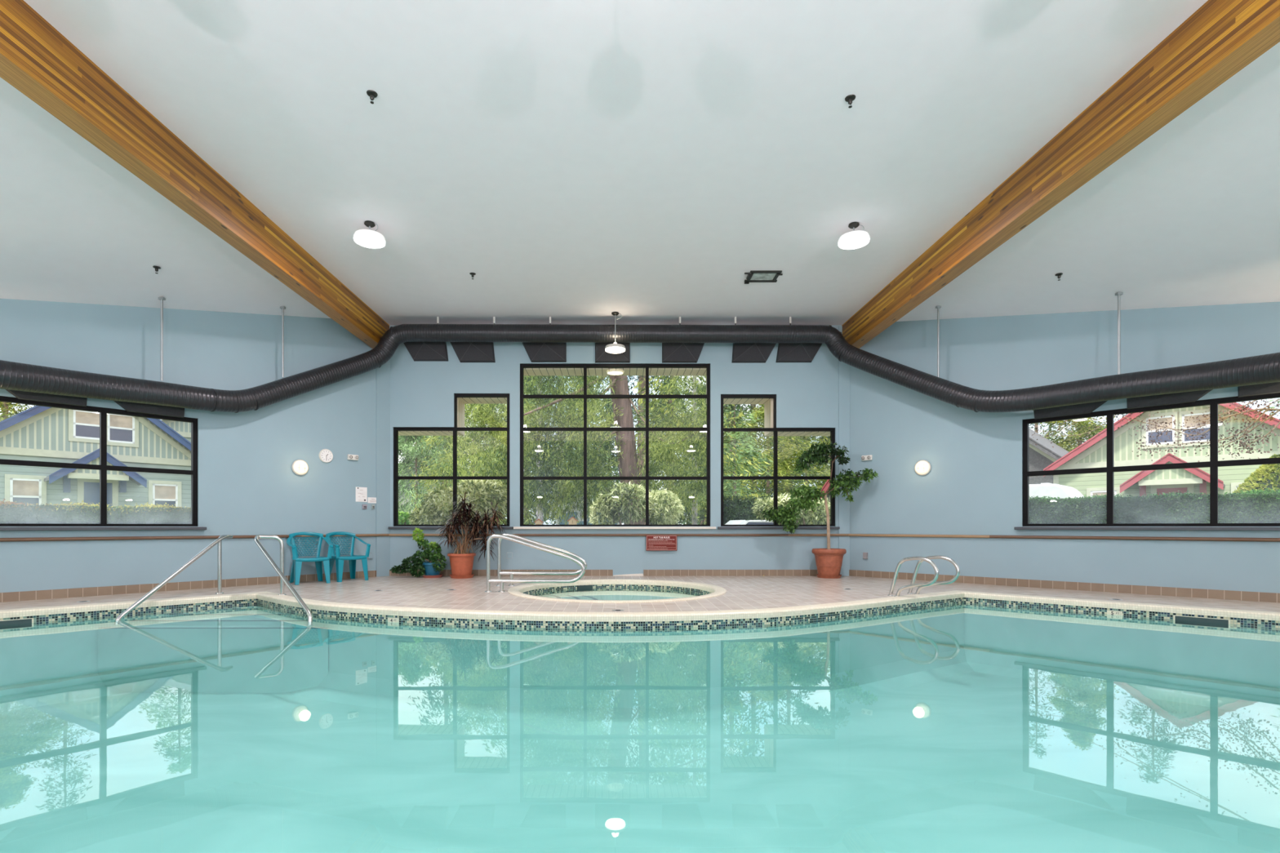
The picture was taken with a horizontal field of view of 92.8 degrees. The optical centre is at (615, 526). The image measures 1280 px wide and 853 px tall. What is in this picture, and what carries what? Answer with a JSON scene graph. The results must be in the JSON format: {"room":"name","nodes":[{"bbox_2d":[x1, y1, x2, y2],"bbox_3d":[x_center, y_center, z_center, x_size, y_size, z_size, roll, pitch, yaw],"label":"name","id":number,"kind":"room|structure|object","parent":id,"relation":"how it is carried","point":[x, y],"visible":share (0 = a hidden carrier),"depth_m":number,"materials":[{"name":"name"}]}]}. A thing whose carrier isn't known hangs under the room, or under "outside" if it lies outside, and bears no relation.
{"room":"indoor swimming pool","nodes":[
{"label":"indoor swimming pool","id":0,"kind":"room"},
{"bbox_2d":[0,298,376,592],"bbox_3d":[-7.360,-1.320,8.115,0.160,5.140,9.280,0,0,40],"label":"wall","id":1,"kind":"structure","parent":0,"point":[247,484],"depth_m":9.55,"materials":[{"name":"paint"}]},
{"bbox_2d":[5,389,87,406],"bbox_3d":[-7.409,-1.720,7.856,0.095,0.220,0.932,0,0,40],"label":"acoustic panel","id":2,"kind":"object","parent":1,"relation":"attached to","point":[52,398],"visible":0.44,"depth_m":7.90,"materials":[{"name":"fabric"}]},
{"bbox_2d":[0,395,206,530],"bbox_3d":[-7.389,-0.788,7.981,0.205,1.690,3.460,0,0,40],"label":"window","id":3,"kind":"structure","parent":1,"relation":"in","point":[103,467],"depth_m":8.41,"materials":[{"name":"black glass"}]},
{"bbox_2d":[114,400,184,417],"bbox_3d":[-6.702,-1.720,8.706,0.095,0.220,0.948,0,0,40],"label":"acoustic panel","id":4,"kind":"object","parent":1,"relation":"attached to","point":[172,411],"visible":0.67,"depth_m":8.73,"materials":[{"name":"fabric"}]},
{"bbox_2d":[0,570,376,602],"bbox_3d":[-7.293,0.891,8.059,0.014,0.118,9.280,0,0,40],"label":"baseboard","id":5,"kind":"structure","parent":1,"relation":"attached to","point":[134,588],"depth_m":8.72,"materials":[{"name":"tile"}]},
{"bbox_2d":[0,533,388,542],"bbox_3d":[-7.269,0.171,8.052,0.046,0.048,9.200,0,0,40],"label":"trim","id":6,"kind":"structure","parent":1,"relation":"attached to","point":[113,538],"depth_m":8.65,"materials":[{"name":"brown wood"}]},
{"bbox_2d":[291,459,308,475],"bbox_3d":[-5.337,-0.995,10.334,0.111,0.270,0.270,0,0,40],"label":"wall lamp","id":7,"kind":"object","parent":1,"relation":"attached to","point":[300,467],"visible":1,"depth_m":10.30,"materials":[{"name":"white glass"}]},
{"bbox_2d":[319,448,333,462],"bbox_3d":[-5.086,-1.233,10.694,0.036,0.244,0.244,0,0,40],"label":"wall clock","id":8,"kind":"object","parent":1,"relation":"attached to","point":[326,455],"visible":1,"depth_m":10.69,"materials":[{"name":"white plastic"}]},
{"bbox_2d":[355,486,367,502],"bbox_3d":[-4.678,-0.580,11.206,0.008,0.270,0.218,0,0,40],"label":"notice","id":9,"kind":"object","parent":1,"relation":"attached to","point":[361,492],"visible":1,"depth_m":11.20,"materials":[{"name":"paper"}]},
{"bbox_2d":[376,326,390,577],"bbox_3d":[-4.397,-1.430,11.543,0.028,4.760,0.300,0,0,40],"label":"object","id":10,"kind":"structure","parent":1,"relation":"attached to","point":[383,373],"depth_m":11.52,"materials":[{"name":"paint"}]},
{"bbox_2d":[389,325,841,575],"bbox_3d":[0.060,-1.320,11.710,8.780,5.140,0.160,0,0,0],"label":"wall","id":11,"kind":"structure","parent":0,"point":[422,393],"depth_m":11.63,"materials":[{"name":"paint"}]},
{"bbox_2d":[403,342,448,361],"bbox_3d":[-3.711,-3.468,11.580,1.035,0.644,0.100,0,0,0],"label":"air vent","id":12,"kind":"object","parent":11,"relation":"attached to","point":[419,351],"visible":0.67,"depth_m":11.55,"materials":[{"name":"metal"}]},
{"bbox_2d":[388,393,513,528],"bbox_3d":[-3.136,-1.238,11.648,2.357,2.591,0.205,0,0,0],"label":"window","id":13,"kind":"structure","parent":11,"relation":"in","point":[455,429],"depth_m":11.66,"materials":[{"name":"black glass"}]},
{"bbox_2d":[450,342,495,362],"bbox_3d":[-2.802,-3.455,11.580,1.004,0.670,0.100,0,0,0],"label":"air vent","id":14,"kind":"object","parent":11,"relation":"attached to","point":[466,352],"visible":0.67,"depth_m":11.55,"materials":[{"name":"metal"}]},
{"bbox_2d":[521,342,566,362],"bbox_3d":[-1.435,-3.458,11.580,0.980,0.665,0.100,0,0,0],"label":"air vent","id":15,"kind":"object","parent":11,"relation":"attached to","point":[537,352],"visible":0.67,"depth_m":11.55,"materials":[{"name":"metal"}]},
{"bbox_2d":[389,569,817,575],"bbox_3d":[0.060,0.891,11.623,8.760,0.118,0.014,0,0,0],"label":"baseboard","id":16,"kind":"structure","parent":11,"relation":"attached to","point":[446,572],"depth_m":11.62,"materials":[{"name":"tile"}]},
{"bbox_2d":[595,342,630,363],"bbox_3d":[-0.062,-3.453,11.580,0.665,0.675,0.100,0,0,0],"label":"acoustic panel","id":17,"kind":"object","parent":11,"relation":"attached to","point":[602,356],"visible":0.41,"depth_m":11.56,"materials":[{"name":"fabric"}]},
{"bbox_2d":[398,368,830,435],"bbox_3d":[0.050,-2.984,12.050,12.500,2.333,0.519,0,0,0],"label":"trim","id":18,"kind":"structure","parent":11,"relation":"attached to","point":[768,402],"depth_m":12.00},
{"bbox_2d":[513,364,715,528],"bbox_3d":[-0.021,-1.524,11.648,3.842,3.162,0.205,0,0,0],"label":"window","id":19,"kind":"structure","parent":11,"relation":"in","point":[522,396],"depth_m":11.66,"materials":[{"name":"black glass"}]},
{"bbox_2d":[388,533,848,536],"bbox_3d":[0.055,0.171,11.600,8.750,0.048,0.046,0,0,0],"label":"trim","id":20,"kind":"structure","parent":11,"relation":"attached to","point":[389,535],"depth_m":11.58,"materials":[{"name":"brown wood"}]},
{"bbox_2d":[646,535,676,551],"bbox_3d":[0.870,0.319,11.596,0.587,0.296,0.068,0,0,0],"label":"sign","id":21,"kind":"object","parent":11,"relation":"attached to","point":[654,543],"visible":1,"depth_m":11.56,"materials":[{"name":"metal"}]},
{"bbox_2d":[648,540,675,549],"bbox_3d":[0.875,0.357,11.563,0.528,0.158,0.001,0,0,0],"label":"print","id":22,"kind":"object","parent":21,"relation":"attached to","point":[652,544],"depth_m":11.56},
{"bbox_2d":[662,342,704,363],"bbox_3d":[1.347,-3.453,11.580,0.928,0.675,0.100,0,0,0],"label":"acoustic panel","id":23,"kind":"object","parent":11,"relation":"attached to","point":[672,353],"visible":0.67,"depth_m":11.55,"materials":[{"name":"fabric"}]},
{"bbox_2d":[731,342,776,363],"bbox_3d":[2.723,-3.453,11.580,1.022,0.675,0.100,0,0,0],"label":"acoustic panel","id":24,"kind":"object","parent":11,"relation":"attached to","point":[742,353],"visible":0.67,"depth_m":11.55,"materials":[{"name":"fabric"}]},
{"bbox_2d":[717,394,839,528],"bbox_3d":[3.094,-1.230,11.648,2.305,2.575,0.205,0,0,0],"label":"window","id":25,"kind":"structure","parent":11,"relation":"in","point":[774,429],"depth_m":11.66,"materials":[{"name":"black metal"}]},
{"bbox_2d":[775,343,822,362],"bbox_3d":[3.589,-3.455,11.580,1.072,0.670,0.100,0,0,0],"label":"acoustic panel","id":26,"kind":"object","parent":11,"relation":"attached to","point":[786,353],"visible":0.45,"depth_m":11.55,"materials":[{"name":"fabric"}]},
{"bbox_2d":[838,326,849,576],"bbox_3d":[4.355,-1.430,11.626,0.210,4.760,0.028,0,0,0],"label":"trim","id":27,"kind":"structure","parent":11,"relation":"attached to","point":[843,368],"depth_m":11.61,"materials":[{"name":"paint"}]},
{"bbox_2d":[0,0,1279,325],"bbox_3d":[0.385,-2.958,3.765,22.304,2.244,16.130,0,0,0],"label":"ceiling","id":28,"kind":"structure","parent":0,"point":[588,161],"depth_m":6.16,"materials":[{"name":"paint"}]},
{"bbox_2d":[0,0,389,348],"bbox_3d":[-4.430,-3.623,3.825,0.230,0.615,15.650,0,0,0],"label":"ceiling beam","id":29,"kind":"structure","parent":28,"relation":"attached to","point":[37,60],"depth_m":5.69,"materials":[{"name":"wood"}]},
{"bbox_2d":[353,220,386,248],"bbox_3d":[-3.110,-3.702,7.700,0.380,0.256,0.380,0,0,0],"label":"pendant lamp","id":30,"kind":"object","parent":28,"relation":"hanging from","point":[369,238],"visible":1,"depth_m":7.63,"materials":[{"name":"glass"}]},
{"bbox_2d":[604,311,625,353],"bbox_3d":[-0.010,-3.482,10.940,0.370,0.696,0.370,0,0,0],"label":"pendant lamp","id":31,"kind":"object","parent":28,"relation":"hanging from","point":[615,348],"visible":1,"depth_m":10.88,"materials":[{"name":"glass"}]},
{"bbox_2d":[0,292,1279,413],"bbox_3d":[0.124,-2.734,9.012,16.156,2.191,5.116,0,0,0],"label":"air duct","id":32,"kind":"object","parent":28,"relation":"hanging from","point":[1265,368],"visible":1,"depth_m":9.53,"materials":[{"name":"grey"}]},
{"bbox_2d":[744,270,782,284],"bbox_3d":[2.226,-3.810,9.336,0.580,0.040,0.408,0,0,0],"label":"ceiling hatch","id":33,"kind":"object","parent":28,"relation":"attached to","point":[754,276],"visible":1,"depth_m":9.31,"materials":[{"name":"metal"}]},
{"bbox_2d":[837,222,870,249],"bbox_3d":[3.020,-3.702,7.730,0.380,0.256,0.380,0,0,0],"label":"pendant lamp","id":34,"kind":"object","parent":28,"relation":"hanging from","point":[854,239],"visible":1,"depth_m":7.67,"materials":[{"name":"glass"}]},
{"bbox_2d":[841,0,1279,348],"bbox_3d":[4.430,-3.623,3.825,0.230,0.615,15.650,0,0,0],"label":"ceiling beam","id":35,"kind":"structure","parent":28,"relation":"attached to","point":[1221,37],"depth_m":5.47,"materials":[{"name":"wood"}]},
{"bbox_2d":[0,615,1279,852],"bbox_3d":[0.099,1.565,4.972,18.227,0.870,7.467,0,0,0],"label":"pool water","id":36,"kind":"object","parent":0,"point":[879,734],"visible":0.84,"depth_m":5.43,"materials":[{"name":"liquid"}]},
{"bbox_2d":[97,618,328,693],"bbox_3d":[-4.833,1.556,7.919,2.765,0.888,1.222,0,0,0],"label":"steps","id":37,"kind":"structure","parent":36,"relation":"in","point":[283,655],"depth_m":7.31,"materials":[{"name":"paint"}]},
{"bbox_2d":[0,602,1279,648],"bbox_3d":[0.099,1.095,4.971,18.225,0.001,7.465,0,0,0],"label":"wall","id":38,"kind":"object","parent":36,"relation":"in","point":[1195,630],"visible":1,"depth_m":6.92,"materials":[{"name":"tile"}]},
{"bbox_2d":[0,597,1279,631],"bbox_3d":[0.099,1.075,4.972,18.227,0.111,7.467,0,0,0],"label":"tile band","id":39,"kind":"object","parent":36,"relation":"attached to","point":[467,624],"visible":0.88,"depth_m":6.97,"materials":[{"name":"tile"}]},
{"bbox_2d":[0,617,33,625],"bbox_3d":[-6.771,1.091,6.747,0.014,0.097,0.470,0,0,44],"label":"skimmer","id":40,"kind":"object","parent":39,"relation":"attached to","point":[28,620],"visible":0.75,"depth_m":6.82,"materials":[{"name":"plastic"}]},
{"bbox_2d":[1173,615,1230,624],"bbox_3d":[6.692,1.091,6.965,0.014,0.097,0.470,0,0,-45],"label":"skimmer","id":41,"kind":"object","parent":39,"relation":"attached to","point":[1175,617],"visible":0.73,"depth_m":6.96,"materials":[{"name":"plastic"}]},
{"bbox_2d":[0,575,1279,612],"bbox_3d":[0.385,0.950,3.815,21.304,0.001,15.630,0,0,0],"label":"floor","id":42,"kind":"structure","parent":0,"point":[743,592],"depth_m":8.64,"materials":[{"name":"tile"}]},
{"bbox_2d":[115,534,232,620],"bbox_3d":[-5.663,0.641,7.932,0.104,1.032,1.773,0,0,7],"label":"handrail","id":43,"kind":"object","parent":42,"relation":"on","point":[219,541],"visible":0.95,"depth_m":8.13,"materials":[{"name":"silver metal"}]},
{"bbox_2d":[253,534,312,626],"bbox_3d":[-4.187,0.634,7.609,0.392,1.027,1.866,0,0,-37],"label":"handrail","id":44,"kind":"object","parent":42,"relation":"on","point":[280,571],"visible":0.99,"depth_m":7.81,"materials":[{"name":"silver metal"}]},
{"bbox_2d":[286,532,333,585],"bbox_3d":[-5.129,0.525,10.191,0.670,0.850,0.563,0,0,-39],"label":"armchair","id":45,"kind":"object","parent":42,"relation":"on","point":[295,571],"visible":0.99,"depth_m":10.20,"materials":[{"name":"plastic"}]},
{"bbox_2d":[324,531,370,582],"bbox_3d":[-4.721,0.525,10.669,0.563,0.850,0.670,0,0,40],"label":"armchair","id":46,"kind":"object","parent":42,"relation":"on","point":[352,559],"visible":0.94,"depth_m":10.69,"materials":[{"name":"plastic"}]},
{"bbox_2d":[390,527,446,577],"bbox_3d":[-3.633,0.485,11.268,1.039,0.930,0.444,0,0,0],"label":"potted plant","id":47,"kind":"object","parent":42,"relation":"on","point":[432,568],"visible":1,"depth_m":11.17,"materials":[{"name":"green plant"}]},
{"bbox_2d":[435,491,509,578],"bbox_3d":[-2.646,0.161,11.154,1.337,1.579,0.769,0,0,0],"label":"potted plant","id":48,"kind":"object","parent":42,"relation":"on","point":[461,562],"visible":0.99,"depth_m":11.10,"materials":[{"name":"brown plant"}]},
{"bbox_2d":[484,533,585,592],"bbox_3d":[-1.164,0.533,8.790,1.452,0.833,0.100,0,0,0],"label":"handrail","id":49,"kind":"object","parent":42,"relation":"on","point":[501,582],"visible":1,"depth_m":8.77,"materials":[{"name":"silver metal"}]},
{"bbox_2d":[496,533,586,586],"bbox_3d":[-1.177,0.533,9.670,1.447,0.833,0.100,0,0,0],"label":"handrail","id":50,"kind":"object","parent":42,"relation":"on","point":[500,572],"visible":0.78,"depth_m":9.65,"materials":[{"name":"silver metal"}]},
{"bbox_2d":[507,578,726,603],"bbox_3d":[0.020,1.096,9.140,3.230,0.328,3.230,0,0,0],"label":"hot tub","id":51,"kind":"object","parent":42,"relation":"in","point":[523,590],"visible":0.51,"depth_m":9.96,"materials":[{"name":"tile"}]},
{"bbox_2d":[528,587,705,599],"bbox_3d":[0.020,1.068,9.140,2.898,0.001,2.898,0,0,0],"label":"water","id":52,"kind":"object","parent":51,"relation":"in","point":[591,593],"visible":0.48,"depth_m":9.60,"materials":[{"name":"liquid"}]},
{"bbox_2d":[0,590,1279,622],"bbox_3d":[0.099,0.982,4.995,18.593,0.076,7.881,0,0,0],"label":"pool coping","id":53,"kind":"object","parent":42,"relation":"on","point":[274,597],"visible":0.99,"depth_m":7.04,"materials":[{"name":"tile"}]},
{"bbox_2d":[761,441,878,578],"bbox_3d":[3.696,-0.304,11.187,2.103,2.508,0.712,0,0,0],"label":"potted tree","id":54,"kind":"object","parent":42,"relation":"on","point":[828,561],"visible":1,"depth_m":11.05,"materials":[{"name":"green plant"}]},
{"bbox_2d":[887,556,938,596],"bbox_3d":[3.898,0.678,8.007,0.068,0.564,0.746,0,0,-27],"label":"grab rail","id":55,"kind":"object","parent":42,"relation":"on","point":[898,566],"visible":1,"depth_m":8.01,"materials":[{"name":"silver metal"}]},
{"bbox_2d":[906,555,959,594],"bbox_3d":[4.300,0.678,8.267,0.067,0.564,0.746,0,0,-30],"label":"grab rail","id":56,"kind":"object","parent":42,"relation":"on","point":[954,563],"visible":0.89,"depth_m":8.20,"materials":[{"name":"silver metal"}]},
{"bbox_2d":[849,302,1279,593],"bbox_3d":[7.802,-1.320,8.124,0.160,5.140,9.700,0,0,-43],"label":"wall","id":57,"kind":"structure","parent":0,"point":[973,485],"depth_m":9.71,"materials":[{"name":"paint"}]},
{"bbox_2d":[914,459,931,475],"bbox_3d":[5.326,-1.016,10.601,0.111,0.270,0.270,0,0,-43],"label":"wall lamp","id":58,"kind":"object","parent":57,"relation":"attached to","point":[922,467],"visible":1,"depth_m":10.57,"materials":[{"name":"white glass"}]},
{"bbox_2d":[848,569,1279,602],"bbox_3d":[7.738,0.891,8.065,0.014,0.118,9.700,0,0,-43],"label":"baseboard","id":59,"kind":"structure","parent":57,"relation":"attached to","point":[1125,588],"depth_m":8.88,"materials":[{"name":"tile"}]},
{"bbox_2d":[848,533,1279,542],"bbox_3d":[7.701,0.171,8.071,0.046,0.048,9.660,0,0,-43],"label":"trim","id":60,"kind":"structure","parent":57,"relation":"attached to","point":[1134,538],"depth_m":8.92,"materials":[{"name":"brown wood"}]},
{"bbox_2d":[1033,400,1106,419],"bbox_3d":[6.772,-1.760,9.050,0.095,0.220,0.994,0,0,-43],"label":"acoustic panel","id":61,"kind":"object","parent":57,"relation":"attached to","point":[1085,408],"visible":0.67,"depth_m":9.06,"materials":[{"name":"fabric"}]},
{"bbox_2d":[1013,392,1279,530],"bbox_3d":[7.829,-0.810,8.004,0.205,1.734,4.430,0,0,-43],"label":"window","id":62,"kind":"structure","parent":57,"relation":"in","point":[1213,464],"depth_m":8.47,"materials":[{"name":"clear glass"}]},
{"bbox_2d":[1126,389,1212,408],"bbox_3d":[7.527,-1.760,8.234,0.095,0.220,0.976,0,0,-43],"label":"acoustic panel","id":63,"kind":"object","parent":57,"relation":"attached to","point":[1187,397],"visible":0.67,"depth_m":8.27,"materials":[{"name":"fabric"}]},
{"bbox_2d":[1237,382,1279,397],"bbox_3d":[8.253,-1.760,7.449,0.095,0.220,0.916,0,0,-43],"label":"acoustic panel","id":64,"kind":"object","parent":57,"relation":"attached to","point":[1269,388],"visible":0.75,"depth_m":7.63,"materials":[{"name":"fabric"}]},
{"label":"outside","id":65,"kind":"structure","parent":0,"visible":0},
{"label":"driveway","id":66,"kind":"object","parent":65,"visible":0},
{"bbox_2d":[462,375,622,524],"bbox_3d":[-2.996,-6.514,26.109,6.930,15.528,7.456,0,0,-14],"label":"conifer tree","id":67,"kind":"object","parent":66,"relation":"on","point":[525,383],"visible":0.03,"depth_m":25.90,"materials":[{"name":"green plant"}]},
{"bbox_2d":[577,375,699,524],"bbox_3d":[1.167,-7.467,26.969,5.451,17.434,5.731,0,0,21],"label":"conifer tree","id":68,"kind":"object","parent":66,"relation":"on","point":[640,378],"visible":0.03,"depth_m":26.77,"materials":[{"name":"green plant"}]},
{"bbox_2d":[1029,482,1084,498],"bbox_3d":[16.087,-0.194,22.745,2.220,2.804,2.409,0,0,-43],"label":"car","id":69,"kind":"object","parent":66,"relation":"on","point":[1042,490],"visible":0.1,"depth_m":21.83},
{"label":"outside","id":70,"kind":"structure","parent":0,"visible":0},
{"label":"ground","id":71,"kind":"structure","parent":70,"visible":0},
{"bbox_2d":[0,401,34,422],"bbox_3d":[-30.650,-5.502,31.375,12.346,13.504,10.316,0,0,39],"label":"conifer tree","id":72,"kind":"object","parent":71,"relation":"on","point":[4,406],"visible":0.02,"depth_m":30.96,"materials":[{"name":"green plant"}]},
{"bbox_2d":[0,405,191,507],"bbox_3d":[-21.276,-2.212,24.503,6.480,6.844,8.003,0,0,40],"label":"house","id":73,"kind":"structure","parent":71,"relation":"on","point":[37,433],"depth_m":22.76,"materials":[{"name":"wood"}]},
{"bbox_2d":[0,498,191,524],"bbox_3d":[-11.181,0.328,13.345,0.957,1.763,8.574,0,0,40],"label":"hedge","id":74,"kind":"object","parent":71,"relation":"on","point":[11,512],"visible":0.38,"depth_m":12.81,"materials":[{"name":"green plant"}]},
{"bbox_2d":[160,419,191,442],"bbox_3d":[-23.135,-2.749,34.188,8.830,7.917,9.700,0,0,40],"label":"house","id":75,"kind":"structure","parent":71,"relation":"on","point":[184,428],"depth_m":30.11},
{"bbox_2d":[398,511,410,524],"bbox_3d":[-5.795,0.407,16.500,0.632,1.664,0.634,0,0,0],"label":"shrub","id":76,"kind":"object","parent":71,"relation":"on","point":[401,522],"visible":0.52,"depth_m":16.36,"materials":[{"name":"green plant"}]},
{"bbox_2d":[398,435,428,471],"bbox_3d":[-15.309,-3.270,44.061,7.206,10.753,7.900,0,0,29],"label":"conifer tree","id":77,"kind":"object","parent":71,"relation":"on","point":[401,455],"visible":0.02,"depth_m":43.02,"materials":[{"name":"green plant"}]},
{"bbox_2d":[398,404,479,521],"bbox_3d":[-9.868,-6.503,35.596,6.931,15.506,6.424,0,0,-41],"label":"conifer tree","id":78,"kind":"object","parent":71,"relation":"on","point":[403,463],"visible":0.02,"depth_m":35.79,"materials":[{"name":"green plant"}]},
{"bbox_2d":[398,465,483,523],"bbox_3d":[-11.488,-1.520,40.407,5.900,5.460,4.830,0,0,-11],"label":"bush","id":79,"kind":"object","parent":71,"relation":"on","point":[409,485],"visible":0.03,"depth_m":38.19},
{"bbox_2d":[398,435,506,524],"bbox_3d":[-10.580,-2.346,33.343,10.451,8.199,9.658,0,0,11],"label":"conifer tree","id":80,"kind":"object","parent":71,"relation":"on","point":[413,439],"visible":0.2,"depth_m":32.47,"materials":[{"name":"green plant"}]},
{"bbox_2d":[406,475,506,524],"bbox_3d":[-3.497,0.043,14.186,2.396,2.391,1.706,0,0,0],"label":"shrub","id":81,"kind":"object","parent":71,"relation":"on","point":[428,508],"visible":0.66,"depth_m":13.66,"materials":[{"name":"green plant"}]},
{"bbox_2d":[404,404,559,524],"bbox_3d":[-6.588,-2.770,29.195,7.582,8.040,7.842,0,0,-29],"label":"conifer tree","id":82,"kind":"object","parent":71,"relation":"on","point":[434,468],"visible":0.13,"depth_m":28.55,"materials":[{"name":"green plant"}]},
{"bbox_2d":[487,375,556,524],"bbox_3d":[-6.513,-4.893,43.097,8.218,13.791,7.344,0,0,14],"label":"conifer tree","id":83,"kind":"object","parent":71,"relation":"on","point":[544,508],"visible":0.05,"depth_m":41.95,"materials":[{"name":"green plant"}]},
{"bbox_2d":[484,375,622,520],"bbox_3d":[-2.786,-6.472,33.023,8.228,15.444,9.624,0,0,5],"label":"conifer tree","id":84,"kind":"object","parent":71,"relation":"on","point":[527,380],"visible":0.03,"depth_m":32.84,"materials":[{"name":"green plant"}]},
{"bbox_2d":[535,381,623,523],"bbox_3d":[-2.345,-4.500,44.136,8.588,12.730,7.056,0,0,9],"label":"conifer tree","id":85,"kind":"object","parent":71,"relation":"on","point":[615,468],"visible":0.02,"depth_m":43.89,"materials":[{"name":"green plant"}]},
{"bbox_2d":[435,375,735,524],"bbox_3d":[-0.718,-5.280,18.737,9.760,12.078,7.128,0,0,-4],"label":"cedar tree","id":86,"kind":"object","parent":71,"relation":"on","point":[626,451],"visible":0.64,"depth_m":16.78,"materials":[{"name":"green plant"}]},
{"bbox_2d":[549,494,622,524],"bbox_3d":[-1.359,-0.170,32.385,3.700,2.760,5.830,0,0,0],"label":"bush","id":87,"kind":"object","parent":71,"relation":"on","point":[557,522],"visible":0.21,"depth_m":29.96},
{"bbox_2d":[577,400,622,501],"bbox_3d":[-0.311,-3.783,46.501,7.845,11.823,7.910,0,0,-28],"label":"conifer tree","id":88,"kind":"object","parent":71,"relation":"on","point":[611,400],"visible":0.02,"depth_m":45.76,"materials":[{"name":"green plant"}]},
{"bbox_2d":[587,481,684,524],"bbox_3d":[0.507,0.071,14.693,2.454,2.335,1.467,0,0,-17],"label":"shrub","id":89,"kind":"object","parent":71,"relation":"on","point":[611,513],"visible":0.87,"depth_m":14.38,"materials":[{"name":"green plant"}]},
{"bbox_2d":[635,382,702,524],"bbox_3d":[4.116,-4.245,43.884,7.982,12.847,7.375,0,0,11],"label":"conifer tree","id":90,"kind":"object","parent":71,"relation":"on","point":[677,382],"visible":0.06,"depth_m":43.51,"materials":[{"name":"green plant"}]},
{"bbox_2d":[635,375,706,524],"bbox_3d":[3.574,-7.473,37.954,6.403,17.445,6.469,0,0,21],"label":"conifer tree","id":91,"kind":"object","parent":71,"relation":"on","point":[662,381],"visible":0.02,"depth_m":37.84,"materials":[{"name":"green plant"}]},
{"bbox_2d":[696,502,706,524],"bbox_3d":[2.334,0.302,15.500,0.632,1.874,0.635,0,0,0],"label":"shrub","id":92,"kind":"object","parent":71,"relation":"on","point":[702,517],"visible":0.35,"depth_m":15.43,"materials":[{"name":"green plant"}]},
{"bbox_2d":[631,375,786,524],"bbox_3d":[2.644,-5.430,19.843,5.924,13.361,5.106,0,0,43],"label":"conifer tree","id":93,"kind":"object","parent":71,"relation":"on","point":[656,384],"visible":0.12,"depth_m":19.49,"materials":[{"name":"green plant"}]},
{"bbox_2d":[677,404,773,524],"bbox_3d":[4.633,-2.377,27.114,5.571,7.790,6.293,0,0,7],"label":"conifer tree","id":94,"kind":"object","parent":71,"relation":"on","point":[735,411],"visible":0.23,"depth_m":26.91,"materials":[{"name":"green plant"}]},
{"bbox_2d":[680,386,779,524],"bbox_3d":[6.811,-7.424,36.184,6.983,17.348,6.631,0,0,0],"label":"conifer tree","id":95,"kind":"object","parent":71,"relation":"on","point":[750,406],"visible":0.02,"depth_m":35.88,"materials":[{"name":"green plant"}]},
{"bbox_2d":[723,492,773,524],"bbox_3d":[3.798,0.110,18.141,1.967,2.201,1.364,0,0,8],"label":"hedge","id":96,"kind":"object","parent":71,"relation":"on","point":[735,508],"visible":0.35,"depth_m":17.57,"materials":[{"name":"green plant"}]},
{"bbox_2d":[724,520,782,524],"bbox_3d":[3.374,0.524,16.371,4.290,1.388,1.680,0,0,-6],"label":"parked car","id":97,"kind":"object","parent":71,"relation":"on","point":[731,522],"visible":0.07,"depth_m":15.61,"materials":[{"name":"silver metal"}]},
{"bbox_2d":[685,404,829,524],"bbox_3d":[8.367,-2.819,32.280,9.772,8.688,8.830,0,0,-5],"label":"conifer tree","id":98,"kind":"object","parent":71,"relation":"on","point":[768,450],"visible":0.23,"depth_m":31.21,"materials":[{"name":"green plant"}]},
{"bbox_2d":[742,435,830,523],"bbox_3d":[11.028,-2.920,35.039,10.069,8.357,9.609,0,0,-2],"label":"conifer tree","id":99,"kind":"object","parent":71,"relation":"on","point":[828,473],"visible":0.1,"depth_m":34.23,"materials":[{"name":"green plant"}]},
{"bbox_2d":[750,404,828,524],"bbox_3d":[10.626,-6.495,37.833,6.154,15.490,6.597,0,0,0],"label":"conifer tree","id":100,"kind":"object","parent":71,"relation":"on","point":[762,405],"visible":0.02,"depth_m":37.78,"materials":[{"name":"green plant"}]},
{"bbox_2d":[751,492,830,524],"bbox_3d":[4.345,0.203,14.663,2.210,2.072,1.212,0,0,-18],"label":"shrub","id":101,"kind":"object","parent":71,"relation":"on","point":[782,498],"visible":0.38,"depth_m":14.44,"materials":[{"name":"green plant"}]},
{"bbox_2d":[1029,428,1068,484],"bbox_3d":[22.785,-2.620,35.819,8.830,7.660,11.900,0,0,-43],"label":"house","id":102,"kind":"structure","parent":71,"relation":"on","point":[1042,455],"depth_m":31.29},
{"bbox_2d":[1040,416,1115,452],"bbox_3d":[28.837,-5.253,37.751,8.107,13.005,7.735,0,0,-44],"label":"conifer tree","id":103,"kind":"object","parent":71,"relation":"on","point":[1069,442],"visible":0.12,"depth_m":37.74,"materials":[{"name":"green plant"}]},
{"bbox_2d":[1029,488,1279,524],"bbox_3d":[11.472,0.225,13.740,0.958,1.970,8.486,0,0,-43],"label":"hedge","id":104,"kind":"object","parent":71,"relation":"on","point":[1257,506],"visible":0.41,"depth_m":12.97,"materials":[{"name":"green plant"}]},
{"bbox_2d":[1030,399,1279,462],"bbox_3d":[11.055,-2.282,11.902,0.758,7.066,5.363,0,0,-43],"label":"tree","id":105,"kind":"object","parent":71,"relation":"on","point":[1252,402],"visible":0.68,"depth_m":11.43,"materials":[{"name":"green plant"}]},
{"bbox_2d":[1043,402,1279,497],"bbox_3d":[24.923,-2.181,26.402,10.480,6.782,8.730,0,0,-43],"label":"house","id":106,"kind":"structure","parent":71,"relation":"on","point":[1092,453],"depth_m":23.71,"materials":[{"name":"wood"}]},
{"bbox_2d":[1231,453,1279,493],"bbox_3d":[17.041,-0.334,15.664,3.326,3.088,3.298,0,0,0],"label":"bush","id":107,"kind":"object","parent":71,"relation":"on","point":[1267,476],"visible":0.25,"depth_m":15.59,"materials":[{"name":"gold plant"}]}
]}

